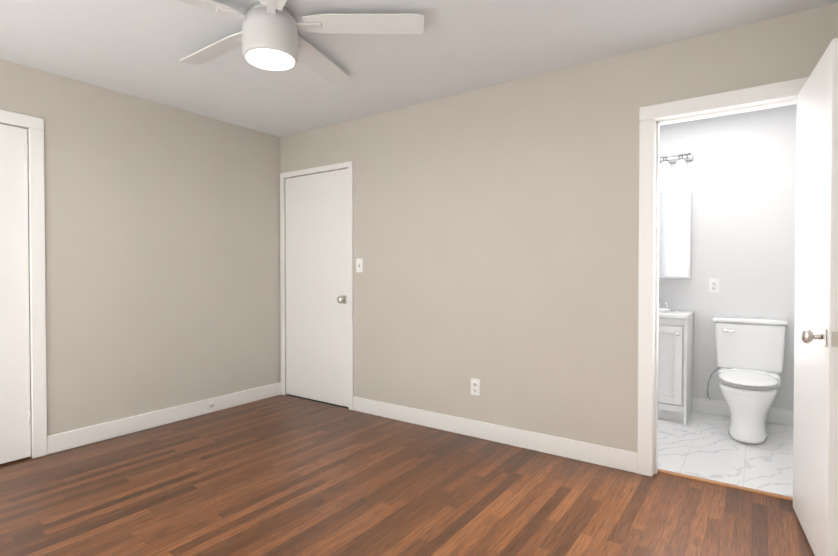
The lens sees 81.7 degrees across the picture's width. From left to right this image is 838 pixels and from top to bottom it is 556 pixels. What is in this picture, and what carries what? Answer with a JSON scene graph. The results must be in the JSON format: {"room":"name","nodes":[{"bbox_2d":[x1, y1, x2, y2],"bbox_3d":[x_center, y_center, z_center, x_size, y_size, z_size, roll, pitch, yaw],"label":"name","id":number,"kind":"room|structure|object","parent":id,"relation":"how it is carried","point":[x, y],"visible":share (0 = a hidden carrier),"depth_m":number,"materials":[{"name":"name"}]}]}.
{"room":"empty bedroom","nodes":[
{"label":"empty bedroom","id":0,"kind":"room"},
{"bbox_2d":[0,395,814,555],"bbox_3d":[-0.621,1.172,2.088,4.285,0.060,3.515,1,1,35],"label":"floor","id":1,"kind":"structure","parent":0,"point":[282,475],"depth_m":2.49,"materials":[{"name":"brown wood"}]},
{"bbox_2d":[657,468,792,500],"bbox_3d":[1.668,1.159,2.659,0.700,0.069,0.045,1,1,35],"label":"threshold","id":2,"kind":"object","parent":1,"relation":"on","point":[775,495],"visible":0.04,"depth_m":2.64,"materials":[{"name":"wood"}]},
{"bbox_2d":[0,3,837,457],"bbox_3d":[-0.139,-0.087,2.738,4.370,2.440,5.160,1,1,35],"label":"wall","id":3,"kind":"structure","parent":0,"point":[496,237],"depth_m":3.48,"materials":[{"name":"paint"}]},
{"bbox_2d":[0,124,30,463],"bbox_3d":[-2.663,0.101,2.723,0.183,2.045,0.756,1,1,35],"label":"door","id":4,"kind":"structure","parent":3,"relation":"attached to","point":[15,424],"depth_m":2.96,"materials":[{"name":"white wood"}]},
{"bbox_2d":[0,109,46,457],"bbox_3d":[-2.636,0.066,2.705,0.018,2.135,0.910,1,1,35],"label":"door frame","id":5,"kind":"structure","parent":3,"relation":"attached to","point":[34,125],"depth_m":3.04,"materials":[{"name":"white wood"}]},
{"bbox_2d":[47,382,280,454],"bbox_3d":[-1.841,1.059,3.856,0.014,0.118,1.865,1,1,35],"label":"baseboard","id":6,"kind":"structure","parent":3,"relation":"attached to","point":[67,440],"depth_m":3.62,"materials":[{"name":"white wood"}]},
{"bbox_2d":[285,168,348,406],"bbox_3d":[-0.913,0.083,4.362,0.826,2.035,0.183,1,1,35],"label":"door","id":7,"kind":"structure","parent":3,"relation":"attached to","point":[317,286],"depth_m":4.34,"materials":[{"name":"white wood"}]},
{"bbox_2d":[280,161,353,409],"bbox_3d":[-0.933,0.064,4.334,0.920,2.095,0.018,1,1,35],"label":"door frame","id":8,"kind":"structure","parent":3,"relation":"attached to","point":[349,164],"depth_m":4.12,"materials":[{"name":"white wood"}]},
{"bbox_2d":[356,258,362,271],"bbox_3d":[-0.499,-0.105,4.029,0.070,0.115,0.016,1,1,35],"label":"switch plate","id":9,"kind":"object","parent":3,"relation":"attached to","point":[359,265],"visible":1,"depth_m":4.03,"materials":[{"name":"white plastic"}]},
{"bbox_2d":[471,378,479,395],"bbox_3d":[0.397,0.769,3.419,0.070,0.115,0.008,1,1,35],"label":"outlet","id":10,"kind":"object","parent":3,"relation":"attached to","point":[475,386],"visible":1,"depth_m":3.42,"materials":[{"name":"white plastic"}]},
{"bbox_2d":[353,396,636,472],"bbox_3d":[0.356,1.064,3.448,2.225,0.118,0.014,1,1,35],"label":"baseboard","id":11,"kind":"structure","parent":3,"relation":"attached to","point":[620,459],"depth_m":3.27,"materials":[{"name":"white wood"}]},
{"bbox_2d":[659,189,691,277],"bbox_3d":[2.071,-0.366,4.114,0.418,0.728,0.122,1,1,35],"label":"mirrored medicine cabinet","id":12,"kind":"object","parent":3,"relation":"attached to","point":[675,206],"visible":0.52,"depth_m":4.01,"materials":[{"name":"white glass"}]},
{"bbox_2d":[659,153,692,177],"bbox_3d":[2.080,-0.943,4.092,0.400,0.178,0.136,1,1,35],"label":"sconce","id":13,"kind":"object","parent":3,"relation":"attached to","point":[680,160],"visible":0.58,"depth_m":4.04,"materials":[{"name":"white glass"}]},
{"bbox_2d":[709,278,718,292],"bbox_3d":[2.408,0.061,3.955,0.070,0.115,0.008,1,1,35],"label":"outlet","id":14,"kind":"object","parent":3,"relation":"attached to","point":[713,285],"visible":1,"depth_m":3.95,"materials":[{"name":"white plastic"}]},
{"bbox_2d":[637,77,808,476],"bbox_3d":[1.647,0.080,2.615,0.830,2.110,0.160,1,1,35],"label":"door frame","id":15,"kind":"structure","parent":3,"relation":"attached to","point":[652,118],"depth_m":2.76,"materials":[{"name":"white wood"}]},
{"bbox_2d":[693,397,793,425],"bbox_3d":[2.221,1.056,4.094,1.800,0.118,0.018,1,1,35],"label":"baseboard","id":16,"kind":"structure","parent":3,"relation":"attached to","point":[773,415],"depth_m":3.90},
{"bbox_2d":[793,38,837,555],"bbox_3d":[1.695,0.124,2.074,0.183,2.015,0.666,0,1,29],"label":"bathroom door","id":17,"kind":"structure","parent":3,"relation":"in","point":[815,469],"depth_m":1.95,"materials":[{"name":"white wood"}]},
{"bbox_2d":[0,0,837,136],"bbox_3d":[-0.127,-1.347,2.712,4.340,0.080,5.160,1,1,35],"label":"ceiling","id":18,"kind":"structure","parent":0,"point":[139,48],"depth_m":2.74,"materials":[{"name":"paint"}]},
{"bbox_2d":[176,0,423,83],"bbox_3d":[-0.769,-1.176,2.408,1.396,0.253,1.457,1,1,35],"label":"ceiling fan","id":19,"kind":"object","parent":18,"relation":"hanging from","point":[267,37],"visible":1,"depth_m":2.34,"materials":[{"name":"white plastic"}]},
{"bbox_2d":[657,411,793,496],"bbox_3d":[1.836,1.152,3.545,2.040,0.060,1.600,1,1,35],"label":"floor","id":20,"kind":"structure","parent":0,"point":[703,445],"depth_m":3.10,"materials":[{"name":"tile"}]},
{"bbox_2d":[658,298,694,424],"bbox_3d":[1.941,0.642,3.985,0.520,0.948,0.488,1,1,35],"label":"vanity cabinet","id":21,"kind":"object","parent":20,"relation":"on","point":[675,365],"visible":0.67,"depth_m":3.75,"materials":[{"name":"wood"}]},
{"bbox_2d":[706,316,787,443],"bbox_3d":[2.357,0.718,3.515,0.520,0.808,0.786,1,1,35],"label":"toilet","id":22,"kind":"object","parent":20,"relation":"on","point":[749,356],"visible":1,"depth_m":3.56,"materials":[{"name":"ceramic"}]}
]}

